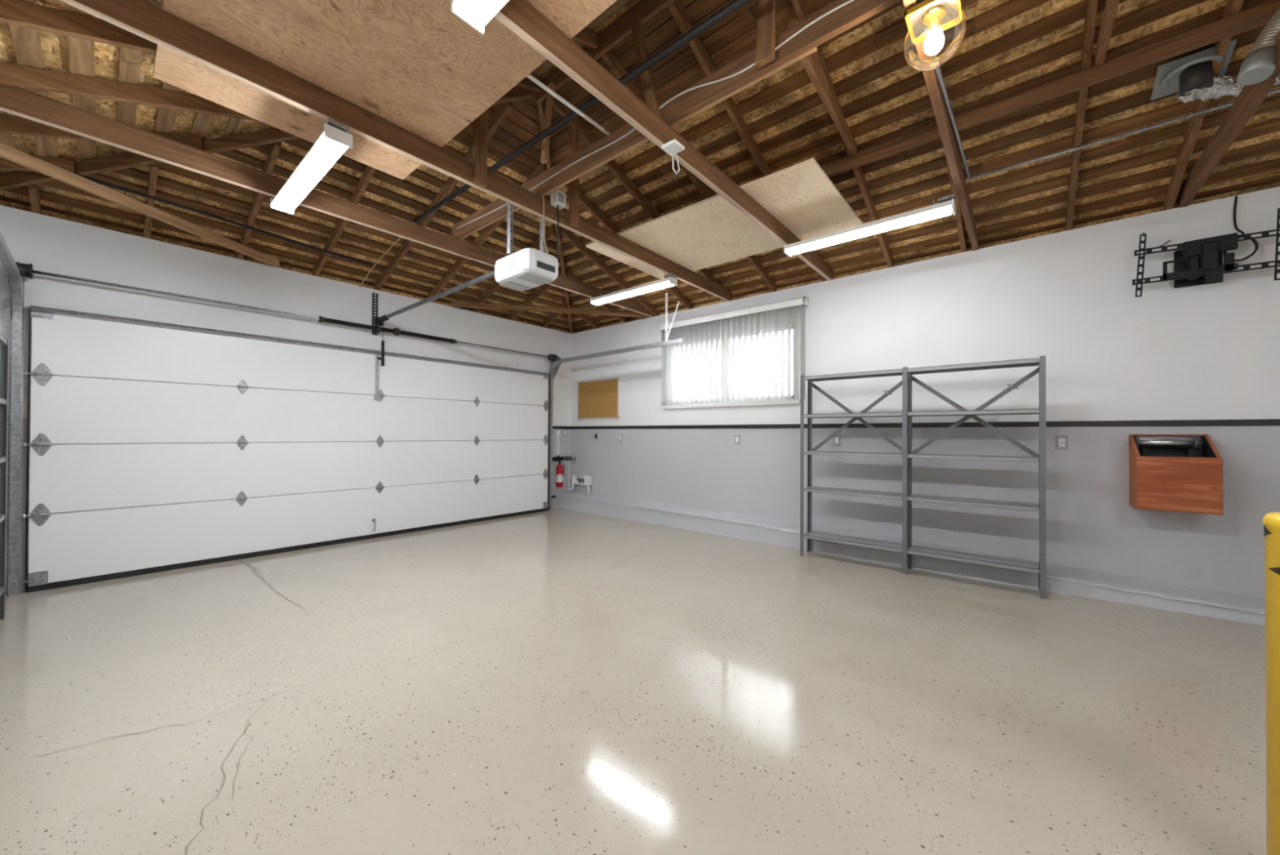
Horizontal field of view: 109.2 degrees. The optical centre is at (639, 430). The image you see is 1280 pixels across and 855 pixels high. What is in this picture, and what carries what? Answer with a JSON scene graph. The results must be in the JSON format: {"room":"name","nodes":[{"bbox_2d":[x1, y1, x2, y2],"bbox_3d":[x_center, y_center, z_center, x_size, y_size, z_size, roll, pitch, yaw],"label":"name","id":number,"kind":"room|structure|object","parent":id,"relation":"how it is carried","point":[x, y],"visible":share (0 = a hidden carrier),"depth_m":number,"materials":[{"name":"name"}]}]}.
{"room":"garage","nodes":[
{"label":"garage","id":0,"kind":"room"},
{"bbox_2d":[0,204,572,591],"bbox_3d":[-3.053,-0.203,5.468,0.120,2.890,5.990,0,-1,40],"label":"wall","id":1,"kind":"structure","parent":0,"point":[53,245],"depth_m":4.33,"materials":[{"name":"white paint"}]},
{"bbox_2d":[0,231,22,595],"bbox_3d":[-3.719,-0.013,2.566,2.610,2.460,0.097,0,-1,40],"label":"door track","id":2,"kind":"object","parent":1,"relation":"attached to","point":[12,307],"visible":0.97,"depth_m":3.38,"materials":[{"name":"metal"}]},
{"bbox_2d":[0,142,279,266],"bbox_3d":[-3.769,-1.688,3.556,0.038,0.075,2.064,0,0,7],"label":"tie","id":3,"kind":"object","parent":1,"relation":"attached to","point":[8,153],"visible":1,"depth_m":3.31,"materials":[{"name":"brown wood"}]},
{"bbox_2d":[3,261,555,583],"bbox_3d":[-3.017,-0.225,5.295,0.156,2.760,5.157,0,-1,40],"label":"door track","id":4,"kind":"object","parent":1,"relation":"attached to","point":[26,270],"visible":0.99,"depth_m":4.42,"materials":[{"name":"metal"}]},
{"bbox_2d":[18,303,551,591],"bbox_3d":[-3.020,0.151,5.289,0.090,2.178,4.956,0,-1,40],"label":"garage door","id":5,"kind":"structure","parent":4,"relation":"attached to","point":[153,501],"depth_m":4.36,"materials":[{"name":"white metal"}]},
{"bbox_2d":[451,300,647,317],"bbox_3d":[-1.187,-1.654,6.237,2.629,0.070,0.037,0,0,-12],"label":"tie","id":6,"kind":"object","parent":1,"relation":"attached to","point":[454,304],"visible":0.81,"depth_m":6.20,"materials":[{"name":"brown wood"}]},
{"bbox_2d":[555,430,560,457],"bbox_3d":[-1.321,0.224,7.383,0.050,0.441,0.074,0,-1,40],"label":"hook rail","id":7,"kind":"object","parent":1,"relation":"attached to","point":[557,432],"visible":1,"depth_m":7.38,"materials":[{"name":"white plastic"}]},
{"bbox_2d":[552,426,571,428],"bbox_3d":[-1.313,-0.048,7.423,0.012,0.044,0.515,0,-1,40],"label":"trim","id":8,"kind":"structure","parent":1,"relation":"attached to","point":[553,427],"depth_m":7.45,"materials":[{"name":"black"}]},
{"bbox_2d":[552,456,575,461],"bbox_3d":[-1.244,0.461,7.407,0.137,0.066,0.400,0,-1,40],"label":"wall rack","id":9,"kind":"object","parent":1,"relation":"attached to","point":[559,458],"visible":0.8,"depth_m":7.42,"materials":[{"name":"black metal"}]},
{"bbox_2d":[555,459,564,487],"bbox_3d":[-1.295,0.686,7.317,0.119,0.445,0.153,0,0,14],"label":"fire extinguisher","id":10,"kind":"object","parent":9,"relation":"hanging from","point":[559,469],"visible":1,"depth_m":7.29,"materials":[{"name":"red metal"}]},
{"bbox_2d":[547,337,684,510],"bbox_3d":[-0.453,0.031,6.428,2.610,2.460,0.097,0,-1,40],"label":"door track","id":11,"kind":"object","parent":1,"relation":"attached to","point":[554,365],"visible":0.94,"depth_m":7.16,"materials":[{"name":"metal"}]},
{"bbox_2d":[665,292,679,341],"bbox_3d":[0.410,-1.421,5.731,0.216,0.660,0.009,0,-1,40],"label":"hanger","id":12,"kind":"object","parent":11,"relation":"attached to","point":[677,304],"visible":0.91,"depth_m":5.78,"materials":[{"name":"white metal"}]},
{"bbox_2d":[0,507,1266,854],"bbox_3d":[0.116,1.296,2.770,8.440,0.121,5.990,0,-1,40],"label":"floor","id":13,"kind":"structure","parent":0,"point":[557,681],"depth_m":2.02,"materials":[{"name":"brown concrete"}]},
{"bbox_2d":[0,333,8,619],"bbox_3d":[-3.492,0.310,2.258,1.860,1.812,0.263,0,-1,40],"label":"shelving","id":14,"kind":"object","parent":13,"relation":"on","point":[4,343],"visible":1,"depth_m":2.94,"materials":[{"name":"grey"}]},
{"bbox_2d":[800,355,1046,599],"bbox_3d":[2.396,0.350,4.074,1.846,1.812,0.243,0,-1,40],"label":"shelving","id":15,"kind":"object","parent":13,"relation":"on","point":[906,548],"visible":1,"depth_m":3.98,"materials":[{"name":"grey metal"}]},
{"bbox_2d":[1262,511,1279,854],"bbox_3d":[1.728,0.722,1.138,0.240,1.019,0.240,0,-1,40],"label":"bollard","id":16,"kind":"object","parent":13,"relation":"on","point":[1271,521],"visible":1,"depth_m":1.18,"materials":[{"name":"metal"}]},
{"bbox_2d":[0,0,1279,333],"bbox_3d":[0.132,-2.216,2.796,8.900,1.164,6.450,0,-1,40],"label":"ceiling","id":17,"kind":"structure","parent":0,"point":[1008,48],"depth_m":3.45,"materials":[{"name":"brown wood"}]},
{"bbox_2d":[28,183,40,213],"bbox_3d":[-4.562,-1.757,3.428,0.335,0.214,0.038,0,-1,40],"label":"rafter","id":18,"kind":"object","parent":17,"relation":"attached to","point":[33,190],"visible":0.69,"depth_m":3.40,"materials":[{"name":"brown wood"}]},
{"bbox_2d":[0,155,74,172],"bbox_3d":[-4.264,-1.801,3.049,0.038,0.300,0.585,0,-1,40],"label":"rafter","id":19,"kind":"object","parent":17,"relation":"attached to","point":[68,164],"visible":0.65,"depth_m":3.17,"materials":[{"name":"brown wood"}]},
{"bbox_2d":[0,0,156,53],"bbox_3d":[-2.318,-2.104,2.578,0.038,0.917,2.375,0,-1,40],"label":"rafter","id":20,"kind":"object","parent":17,"relation":"attached to","point":[14,12],"visible":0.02,"depth_m":2.13,"materials":[{"name":"brown wood"}]},
{"bbox_2d":[0,114,201,150],"bbox_3d":[-3.611,-1.903,2.891,0.038,0.507,1.185,0,-1,40],"label":"rafter","id":21,"kind":"object","parent":17,"relation":"attached to","point":[9,124],"visible":0.53,"depth_m":2.80,"materials":[{"name":"brown wood"}]},
{"bbox_2d":[0,62,260,121],"bbox_3d":[-2.948,-2.006,2.731,0.038,0.717,1.795,0,-1,40],"label":"ceiling beam","id":22,"kind":"structure","parent":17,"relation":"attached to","point":[14,75],"depth_m":2.60,"materials":[{"name":"brown wood"}]},
{"bbox_2d":[143,163,158,238],"bbox_3d":[-3.965,-1.852,3.684,0.915,0.414,0.038,0,-1,40],"label":"rafter","id":23,"kind":"object","parent":17,"relation":"attached to","point":[153,171],"visible":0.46,"depth_m":3.57,"materials":[{"name":"brown wood"}]},
{"bbox_2d":[66,169,372,266],"bbox_3d":[-3.409,-1.761,3.933,0.046,0.025,2.100,0,-1,32],"label":"rafter","id":24,"kind":"object","parent":17,"relation":"attached to","point":[98,181],"visible":0.85,"depth_m":3.73,"materials":[{"name":"brown"}]},
{"bbox_2d":[235,142,281,259],"bbox_3d":[-3.338,-1.952,3.954,1.525,0.624,0.038,0,-1,40],"label":"rafter","id":25,"kind":"object","parent":17,"relation":"attached to","point":[275,148],"visible":0.73,"depth_m":3.89,"materials":[{"name":"brown wood"}]},
{"bbox_2d":[0,86,531,190],"bbox_3d":[-2.836,-2.201,3.417,3.967,1.056,0.038,0,0,-5],"label":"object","id":26,"kind":"object","parent":17,"relation":"attached to","point":[129,160],"visible":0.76,"depth_m":3.34,"materials":[{"name":"brown wood"}]},
{"bbox_2d":[0,84,654,317],"bbox_3d":[-1.668,-1.716,4.313,0.040,0.140,5.850,0,-1,40],"label":"joist","id":27,"kind":"object","parent":17,"relation":"attached to","point":[15,100],"visible":0.76,"depth_m":2.99,"materials":[{"name":"brown wood"}]},
{"bbox_2d":[312,165,377,276],"bbox_3d":[-2.700,-2.054,4.228,2.145,0.838,0.038,0,-1,40],"label":"rafter","id":28,"kind":"object","parent":17,"relation":"attached to","point":[369,171],"visible":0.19,"depth_m":4.35,"materials":[{"name":"brown wood"}]},
{"bbox_2d":[359,221,413,287],"bbox_3d":[-2.710,-1.852,4.833,1.180,0.449,0.027,0,-1,35],"label":"cable","id":29,"kind":"object","parent":17,"relation":"attached to","point":[397,241],"visible":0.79,"depth_m":4.86,"materials":[{"name":"brown wood"}]},
{"bbox_2d":[59,0,732,301],"bbox_3d":[-0.737,-1.717,3.525,0.040,0.140,5.850,0,-1,40],"label":"joist","id":30,"kind":"object","parent":17,"relation":"attached to","point":[143,19],"visible":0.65,"depth_m":2.42,"materials":[{"name":"brown wood"}]},
{"bbox_2d":[270,117,352,214],"bbox_3d":[-2.073,-1.620,2.830,1.203,0.142,0.132,0,-1,40],"label":"light","id":31,"kind":"object","parent":30,"relation":"hanging from","point":[335,140],"visible":1,"depth_m":2.68,"materials":[{"name":"white plastic"}]},
{"bbox_2d":[374,193,559,365],"bbox_3d":[-1.859,-1.327,4.333,3.132,1.150,0.381,0,-1,40],"label":"garage door opener","id":32,"kind":"object","parent":30,"relation":"hanging from","point":[526,268],"visible":0.91,"depth_m":3.38,"materials":[{"name":"white plastic"}]},
{"bbox_2d":[472,109,487,188],"bbox_3d":[-1.075,-2.027,3.062,0.038,0.760,0.085,0,-1,40],"label":"hanger","id":33,"kind":"object","parent":30,"relation":"attached to","point":[480,123],"visible":0.56,"depth_m":3.04,"materials":[{"name":"brown wood"}]},
{"bbox_2d":[550,189,565,209],"bbox_3d":[-0.639,-1.806,3.555,0.071,0.110,0.100,0,-1,40],"label":"outlet box","id":34,"kind":"object","parent":30,"relation":"attached to","point":[557,197],"visible":0.89,"depth_m":3.53,"materials":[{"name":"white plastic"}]},
{"bbox_2d":[558,191,564,203],"bbox_3d":[-0.613,-1.806,3.533,0.002,0.070,0.060,0,-1,40],"label":"socket","id":35,"kind":"object","parent":34,"relation":"attached to","point":[561,194],"depth_m":3.53,"materials":[{"name":"grey plastic"}]},
{"bbox_2d":[568,124,579,228],"bbox_3d":[-0.536,-2.060,3.700,0.038,0.800,0.085,0,-1,40],"label":"hanger","id":36,"kind":"object","parent":30,"relation":"attached to","point":[574,133],"visible":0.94,"depth_m":3.68,"materials":[{"name":"brown wood"}]},
{"bbox_2d":[590,273,677,306],"bbox_3d":[-0.101,-1.593,5.135,1.198,0.142,0.132,0,-1,40],"label":"light","id":37,"kind":"object","parent":30,"relation":"hanging from","point":[670,280],"visible":1,"depth_m":5.03,"materials":[{"name":"white plastic"}]},
{"bbox_2d":[373,102,511,290],"bbox_3d":[-2.081,-2.151,4.504,2.735,1.042,0.038,0,-1,40],"label":"rafter","id":38,"kind":"object","parent":17,"relation":"attached to","point":[504,109],"visible":0.58,"depth_m":4.32,"materials":[{"name":"brown wood"}]},
{"bbox_2d":[426,162,546,302],"bbox_3d":[-1.817,-2.087,5.079,2.395,0.924,0.038,0,-1,40],"label":"rafter","id":39,"kind":"object","parent":17,"relation":"attached to","point":[488,230],"visible":0.54,"depth_m":5.08,"materials":[{"name":"brown wood"}]},
{"bbox_2d":[469,223,555,311],"bbox_3d":[-1.659,-1.978,5.730,1.795,0.717,0.038,0,-1,40],"label":"rafter","id":40,"kind":"object","parent":17,"relation":"attached to","point":[550,231],"visible":0.38,"depth_m":5.89,"materials":[{"name":"brown wood"}]},
{"bbox_2d":[515,74,542,92],"bbox_3d":[-1.716,-2.196,2.423,0.038,1.103,2.913,0,-1,40],"label":"rafter","id":41,"kind":"object","parent":17,"relation":"attached to","point":[526,82],"visible":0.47,"depth_m":3.45,"materials":[{"name":"brown wood"}]},
{"bbox_2d":[508,270,562,319],"bbox_3d":[-1.496,-1.865,6.402,1.175,0.503,0.038,0,-1,40],"label":"rafter","id":42,"kind":"object","parent":17,"relation":"attached to","point":[544,287],"visible":0.65,"depth_m":6.38,"materials":[{"name":"brown wood"}]},
{"bbox_2d":[540,303,566,327],"bbox_3d":[-1.341,-1.758,7.043,0.585,0.300,0.038,0,-1,40],"label":"rafter","id":43,"kind":"object","parent":17,"relation":"attached to","point":[553,317],"visible":0.65,"depth_m":7.06,"materials":[{"name":"brown wood"}]},
{"bbox_2d":[537,100,573,332],"bbox_3d":[-0.973,-2.176,5.620,0.038,1.056,3.967,0,0,-5],"label":"rafter","id":44,"kind":"object","parent":17,"relation":"attached to","point":[540,105],"visible":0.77,"depth_m":5.31,"materials":[{"name":"brown wood"}]},
{"bbox_2d":[413,0,751,223],"bbox_3d":[0.356,-1.962,2.170,6.450,0.040,0.041,0,-1,40],"label":"pipe","id":45,"kind":"object","parent":17,"relation":"attached to","point":[735,5],"visible":1,"depth_m":2.52,"materials":[{"name":"grey"}]},
{"bbox_2d":[571,26,598,48],"bbox_3d":[-1.243,-2.196,2.022,0.038,1.103,2.913,0,-1,40],"label":"rafter","id":46,"kind":"object","parent":17,"relation":"attached to","point":[587,37],"visible":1,"depth_m":3.06,"materials":[{"name":"brown wood"}]},
{"bbox_2d":[570,303,599,328],"bbox_3d":[-0.851,-1.756,7.084,0.038,0.300,0.585,0,-1,40],"label":"rafter","id":47,"kind":"object","parent":17,"relation":"attached to","point":[585,317],"visible":0.69,"depth_m":7.11,"materials":[{"name":"brown wood"}]},
{"bbox_2d":[565,270,627,323],"bbox_3d":[-0.586,-1.862,6.468,0.038,0.507,1.185,0,-1,40],"label":"rafter","id":48,"kind":"object","parent":17,"relation":"attached to","point":[607,306],"visible":0.46,"depth_m":6.57,"materials":[{"name":"brown wood"}]},
{"bbox_2d":[560,226,659,315],"bbox_3d":[-0.317,-1.971,5.842,0.038,0.717,1.795,0,-1,40],"label":"rafter","id":49,"kind":"object","parent":17,"relation":"attached to","point":[566,233],"visible":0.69,"depth_m":5.65,"materials":[{"name":"brown wood"}]},
{"bbox_2d":[552,163,693,309],"bbox_3d":[-0.061,-2.074,5.247,0.038,0.917,2.375,0,-1,40],"label":"rafter","id":50,"kind":"object","parent":17,"relation":"attached to","point":[584,200],"visible":0.35,"depth_m":4.85,"materials":[{"name":"brown wood"}]},
{"bbox_2d":[552,91,725,302],"bbox_3d":[0.194,-2.170,4.680,0.038,1.103,2.913,0,-1,40],"label":"rafter","id":51,"kind":"object","parent":17,"relation":"attached to","point":[585,135],"visible":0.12,"depth_m":4.21,"materials":[{"name":"brown wood"}]},
{"bbox_2d":[493,0,833,280],"bbox_3d":[0.202,-1.719,2.731,0.040,0.140,5.850,0,-1,40],"label":"joist","id":52,"kind":"object","parent":17,"relation":"attached to","point":[522,18],"visible":0.82,"depth_m":2.39,"materials":[{"name":"brown wood"}]},
{"bbox_2d":[152,0,617,179],"bbox_3d":[-1.168,-1.810,2.009,2.430,0.018,1.225,0,-1,40],"label":"plywood sheet","id":53,"kind":"object","parent":52,"relation":"on","point":[415,65],"visible":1,"depth_m":2.20,"materials":[{"name":"brown wood"}]},
{"bbox_2d":[450,0,509,35],"bbox_3d":[-0.191,-1.613,1.340,1.231,0.125,0.132,0,-1,40],"label":"light","id":54,"kind":"object","parent":52,"relation":"hanging from","point":[477,14],"visible":1,"depth_m":1.69,"materials":[{"name":"white plastic"}]},
{"bbox_2d":[630,13,661,117],"bbox_3d":[0.031,-2.190,2.758,0.054,0.820,0.310,1,0,-31],"label":"hanger","id":55,"kind":"object","parent":52,"relation":"attached to","point":[646,77],"visible":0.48,"depth_m":2.75,"materials":[{"name":"brown wood"}]},
{"bbox_2d":[661,138,684,175],"bbox_3d":[0.193,-1.574,2.642,0.100,0.154,0.105,0,-1,40],"label":"outlet box","id":56,"kind":"object","parent":52,"relation":"attached to","point":[673,147],"visible":1,"depth_m":2.64,"materials":[{"name":"white plastic"}]},
{"bbox_2d":[452,0,902,239],"bbox_3d":[0.613,-1.858,2.280,6.200,0.135,0.036,0,-1,40],"label":"strongback","id":57,"kind":"object","parent":52,"relation":"on","point":[851,15],"visible":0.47,"depth_m":2.45,"materials":[{"name":"brown wood"}]},
{"bbox_2d":[526,74,609,135],"bbox_3d":[-0.509,-1.908,2.556,0.022,0.021,0.960,0,-1,40],"label":"conduit","id":58,"kind":"object","parent":57,"relation":"attached to","point":[530,77],"visible":0.66,"depth_m":2.65,"materials":[{"name":"white metal"}]},
{"bbox_2d":[459,46,817,239],"bbox_3d":[-0.448,-1.855,3.233,3.350,0.110,0.030,0,-1,40],"label":"strongback","id":59,"kind":"object","parent":57,"relation":"attached to","point":[812,51],"visible":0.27,"depth_m":2.62,"materials":[{"name":"brown wood"}]},
{"bbox_2d":[456,0,854,229],"bbox_3d":[0.598,-1.870,2.262,6.000,0.078,0.009,0,-1,40],"label":"cable","id":60,"kind":"object","parent":57,"relation":"attached to","point":[850,1],"visible":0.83,"depth_m":2.50,"materials":[{"name":"grey plastic"}]},
{"bbox_2d":[586,157,863,279],"bbox_3d":[0.703,-1.786,4.175,2.190,0.018,1.220,0,-1,40],"label":"plywood sheet","id":61,"kind":"object","parent":52,"relation":"on","point":[709,232],"visible":0.8,"depth_m":3.92,"materials":[{"name":"wood"}]},
{"bbox_2d":[601,48,777,292],"bbox_3d":[0.667,-2.171,4.280,0.038,1.103,2.913,0,-1,40],"label":"rafter","id":62,"kind":"object","parent":17,"relation":"attached to","point":[610,58],"visible":0.31,"depth_m":4.00,"materials":[{"name":"brown wood"}]},
{"bbox_2d":[667,0,827,281],"bbox_3d":[1.110,-2.172,3.905,0.038,1.103,2.913,0,-1,40],"label":"rafter","id":63,"kind":"object","parent":17,"relation":"attached to","point":[676,8],"visible":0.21,"depth_m":3.33,"materials":[{"name":"brown wood"}]},
{"bbox_2d":[791,0,893,267],"bbox_3d":[1.606,-2.172,3.486,0.038,1.103,2.913,0,-1,40],"label":"rafter","id":64,"kind":"object","parent":17,"relation":"attached to","point":[800,8],"visible":0.47,"depth_m":3.65,"materials":[{"name":"brown wood"}]},
{"bbox_2d":[788,18,857,155],"bbox_3d":[1.185,-2.051,2.840,0.038,0.245,1.484,0,-1,36],"label":"brace","id":65,"kind":"object","parent":64,"relation":"attached to","point":[810,64],"visible":0.81,"depth_m":2.77,"materials":[{"name":"brown wood"}]},
{"bbox_2d":[902,0,978,250],"bbox_3d":[1.172,-1.720,1.911,0.040,0.140,5.850,0,-1,40],"label":"joist","id":66,"kind":"object","parent":17,"relation":"attached to","point":[945,129],"visible":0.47,"depth_m":2.63,"materials":[{"name":"brown wood"}]},
{"bbox_2d":[783,193,955,257],"bbox_3d":[1.738,-1.597,3.566,1.213,0.142,0.132,0,-1,40],"label":"light","id":67,"kind":"object","parent":66,"relation":"hanging from","point":[946,205],"visible":1,"depth_m":3.46,"materials":[{"name":"white plastic"}]},
{"bbox_2d":[903,0,966,71],"bbox_3d":[1.163,-1.549,1.800,0.208,0.202,0.208,0,-1,40],"label":"globe lamp","id":68,"kind":"object","parent":66,"relation":"hanging from","point":[927,20],"visible":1,"depth_m":1.80,"materials":[{"name":"clear glass"}]},
{"bbox_2d":[922,4,946,31],"bbox_3d":[1.164,-1.614,1.800,0.080,0.071,0.080,0,-1,40],"label":"socket","id":69,"kind":"object","parent":68,"relation":"attached to","point":[932,16],"depth_m":1.78,"materials":[{"name":"gold metal"}]},
{"bbox_2d":[917,0,972,180],"bbox_3d":[1.395,-1.770,2.118,0.030,0.226,3.253,0,-1,40],"label":"conduit","id":70,"kind":"object","parent":66,"relation":"attached to","point":[938,71],"visible":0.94,"depth_m":2.46,"materials":[{"name":"metal"}]},
{"bbox_2d":[964,88,1279,181],"bbox_3d":[3.377,-1.877,2.638,2.441,0.026,0.042,0,-1,39],"label":"conduit","id":71,"kind":"object","parent":70,"relation":"attached to","point":[1276,91],"visible":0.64,"depth_m":2.91,"materials":[{"name":"metal"}]},
{"bbox_2d":[937,52,967,252],"bbox_3d":[2.064,-2.173,3.098,0.038,1.103,2.913,0,-1,40],"label":"rafter","id":72,"kind":"object","parent":17,"relation":"attached to","point":[959,218],"visible":0.29,"depth_m":3.85,"materials":[{"name":"brown wood"}]},
{"bbox_2d":[1065,0,1097,231],"bbox_3d":[2.599,-2.174,2.646,0.038,1.103,2.913,0,-1,40],"label":"rafter","id":73,"kind":"object","parent":17,"relation":"attached to","point":[1091,5],"visible":0.76,"depth_m":2.88,"materials":[{"name":"brown wood"}]},
{"bbox_2d":[820,0,1279,177],"bbox_3d":[2.737,-2.064,2.562,3.880,0.090,0.040,0,-1,40],"label":"purlin","id":74,"kind":"object","parent":73,"relation":"attached to","point":[1257,16],"visible":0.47,"depth_m":2.66,"materials":[{"name":"brown wood"}]},
{"bbox_2d":[1094,0,1119,66],"bbox_3d":[2.143,-2.052,2.030,0.036,0.245,1.480,0,-1,40],"label":"brace","id":75,"kind":"object","parent":73,"relation":"attached to","point":[1111,6],"visible":1,"depth_m":2.35,"materials":[{"name":"brown wood"}]},
{"bbox_2d":[1150,38,1237,100],"bbox_3d":[3.140,-2.011,2.589,0.280,0.156,0.238,0,-1,40],"label":"ceiling vent","id":76,"kind":"object","parent":17,"relation":"in","point":[1186,73],"visible":0.95,"depth_m":2.56,"materials":[{"name":"silver metal"}]},
{"bbox_2d":[1175,75,1279,102],"bbox_3d":[3.339,-1.943,2.570,0.468,0.136,0.114,0,0,14],"label":"duct","id":77,"kind":"object","parent":76,"relation":"attached to","point":[1223,86],"visible":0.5,"depth_m":2.57,"materials":[{"name":"white"}]},
{"bbox_2d":[1163,0,1244,210],"bbox_3d":[3.011,-2.175,2.297,0.038,1.103,2.913,0,-1,40],"label":"rafter","id":78,"kind":"object","parent":17,"relation":"attached to","point":[1233,6],"visible":0.69,"depth_m":2.86,"materials":[{"name":"brown wood"}]},
{"bbox_2d":[1177,30,1279,208],"bbox_3d":[2.107,-1.722,1.120,0.040,0.140,5.850,0,-1,40],"label":"joist","id":79,"kind":"object","parent":17,"relation":"attached to","point":[1251,96],"visible":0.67,"depth_m":2.56,"materials":[{"name":"brown wood"}]},
{"bbox_2d":[1236,8,1279,84],"bbox_3d":[3.020,-1.902,2.018,0.491,0.568,0.146,0,0,31],"label":"flexible duct","id":80,"kind":"object","parent":79,"relation":"attached to","point":[1260,64],"visible":0.94,"depth_m":2.08,"materials":[{"name":"silver metal"}]},
{"bbox_2d":[570,186,1279,598],"bbox_3d":[2.018,-0.183,5.022,8.200,2.890,0.120,0,-1,40],"label":"wall","id":81,"kind":"structure","parent":0,"point":[1208,351],"depth_m":3.91,"materials":[{"name":"white paint"}]},
{"bbox_2d":[572,473,591,485],"bbox_3d":[-0.944,0.795,7.386,0.400,0.170,0.080,0,-1,40],"label":"washer box","id":82,"kind":"object","parent":81,"relation":"attached to","point":[579,478],"visible":1,"depth_m":7.37,"materials":[{"name":"white plastic"}]},
{"bbox_2d":[577,377,619,419],"bbox_3d":[-0.673,-0.492,7.210,0.924,0.625,0.020,0,-1,40],"label":"cork board","id":83,"kind":"object","parent":81,"relation":"attached to","point":[597,398],"visible":1,"depth_m":7.19,"materials":[{"name":"beige"}]},
{"bbox_2d":[618,433,622,441],"bbox_3d":[-0.294,0.112,6.889,0.072,0.116,0.011,0,-1,40],"label":"wall outlet","id":84,"kind":"object","parent":81,"relation":"attached to","point":[620,436],"visible":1,"depth_m":6.88,"materials":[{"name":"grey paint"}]},
{"bbox_2d":[662,306,800,408],"bbox_3d":[1.111,-0.847,5.755,1.970,1.100,0.125,0,-1,40],"label":"window","id":85,"kind":"structure","parent":81,"relation":"in","point":[797,401],"depth_m":5.42,"materials":[{"name":"white plastic"}]},
{"bbox_2d":[658,296,808,405],"bbox_3d":[1.065,-0.906,5.654,2.010,1.115,0.120,0,-1,40],"label":"vertical blind","id":86,"kind":"object","parent":85,"relation":"attached to","point":[673,358],"visible":0.97,"depth_m":5.63,"materials":[{"name":"white fabric"}]},
{"bbox_2d":[734,434,740,444],"bbox_3d":[1.204,0.111,5.622,0.072,0.116,0.011,0,-1,40],"label":"wall outlet","id":87,"kind":"object","parent":81,"relation":"attached to","point":[737,437],"visible":1,"depth_m":5.62,"materials":[{"name":"white plastic"}]},
{"bbox_2d":[833,435,840,445],"bbox_3d":[2.104,0.105,4.860,0.072,0.116,0.011,0,-1,40],"label":"wall outlet","id":88,"kind":"object","parent":81,"relation":"attached to","point":[837,438],"visible":0.9,"depth_m":4.85,"materials":[{"name":"white plastic"}]},
{"bbox_2d":[559,489,1265,625],"bbox_3d":[1.884,1.122,4.845,8.180,0.276,0.302,0,-1,40],"label":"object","id":89,"kind":"structure","parent":81,"relation":"attached to","point":[1061,579],"depth_m":4.07,"materials":[{"name":"grey paint"}]},
{"bbox_2d":[571,418,1279,428],"bbox_3d":[1.983,-0.051,4.964,8.180,0.044,0.012,0,-1,40],"label":"trim","id":90,"kind":"structure","parent":81,"relation":"attached to","point":[1246,421],"depth_m":3.87,"materials":[{"name":"black"}]},
{"bbox_2d":[1056,435,1067,449],"bbox_3d":[3.452,0.100,3.720,0.072,0.116,0.012,0,-1,40],"label":"wall outlet","id":91,"kind":"object","parent":81,"relation":"attached to","point":[1061,440],"visible":1,"depth_m":3.72,"materials":[{"name":"grey paint"}]},
{"bbox_2d":[1058,438,1064,446],"bbox_3d":[3.450,0.100,3.718,0.034,0.068,0.004,0,-1,40],"label":"receptacle","id":92,"kind":"object","parent":91,"relation":"attached to","point":[1061,441],"depth_m":3.72,"materials":[{"name":"white plastic"}]},
{"bbox_2d":[1128,434,1222,515],"bbox_3d":[3.781,0.299,3.231,0.384,0.545,0.330,0,-1,40],"label":"wooden box","id":93,"kind":"object","parent":81,"relation":"attached to","point":[1162,479],"visible":1,"depth_m":3.13,"materials":[{"name":"brown wood"}]},
{"bbox_2d":[1135,435,1200,457],"bbox_3d":[3.818,0.116,3.302,0.300,0.147,0.147,0,-1,40],"label":"tube","id":94,"kind":"object","parent":93,"relation":"in","point":[1190,443],"visible":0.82,"depth_m":3.25,"materials":[{"name":"silver metal"}]},
{"bbox_2d":[1132,208,1279,297],"bbox_3d":[3.982,-1.214,3.183,0.746,0.482,0.170,0,-1,40],"label":"mount","id":95,"kind":"object","parent":81,"relation":"attached to","point":[1199,262],"depth_m":3.16,"materials":[{"name":"black metal"}]},
{"bbox_2d":[1222,195,1258,262],"bbox_3d":[4.110,-1.387,3.121,0.148,0.472,0.090,0,-1,40],"label":"cable","id":96,"kind":"object","parent":95,"relation":"hanging from","point":[1255,242],"visible":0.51,"depth_m":3.11,"materials":[{"name":"plastic"}]},
{"label":"outside","id":97,"kind":"structure","parent":0,"visible":0},
{"bbox_3d":[4.954,1.535,11.741,32.000,0.100,13.800,0,-1,40],"label":"ground","id":98,"kind":"structure","parent":97,"visible":0},
{"bbox_2d":[684,380,792,400],"bbox_3d":[4.969,0.187,8.665,20.000,2.550,0.300,0,-1,40],"label":"wall","id":99,"kind":"structure","parent":98,"relation":"on","point":[785,382],"depth_m":10.36,"materials":[{"name":"white"}]},
{"bbox_3d":[3.302,-0.780,0.099,0.120,4.022,5.990,0,-1,40],"label":"wall","id":100,"kind":"structure","parent":0,"visible":0},
{"bbox_2d":[536,0,675,102],"bbox_3d":[1.228,-2.669,1.874,5.335,0.143,0.030,0,-1,40],"label":"board","id":101,"kind":"object","parent":100,"relation":"attached to","point":[620,29],"visible":0.56,"depth_m":3.04,"materials":[{"name":"brown wood"}]},
{"bbox_2d":[540,81,554,164],"bbox_3d":[-0.674,-2.249,3.321,0.055,0.682,0.205,0,0,6],"label":"hanger","id":102,"kind":"object","parent":101,"relation":"attached to","point":[549,99],"visible":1,"depth_m":3.31,"materials":[{"name":"brown wood"}]},
{"bbox_2d":[755,0,777,68],"bbox_3d":[0.635,-2.191,2.245,0.085,0.805,0.119,0,-1,40],"label":"hanger","id":103,"kind":"object","parent":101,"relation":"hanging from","point":[767,9],"visible":1,"depth_m":2.21,"materials":[{"name":"brown wood"}]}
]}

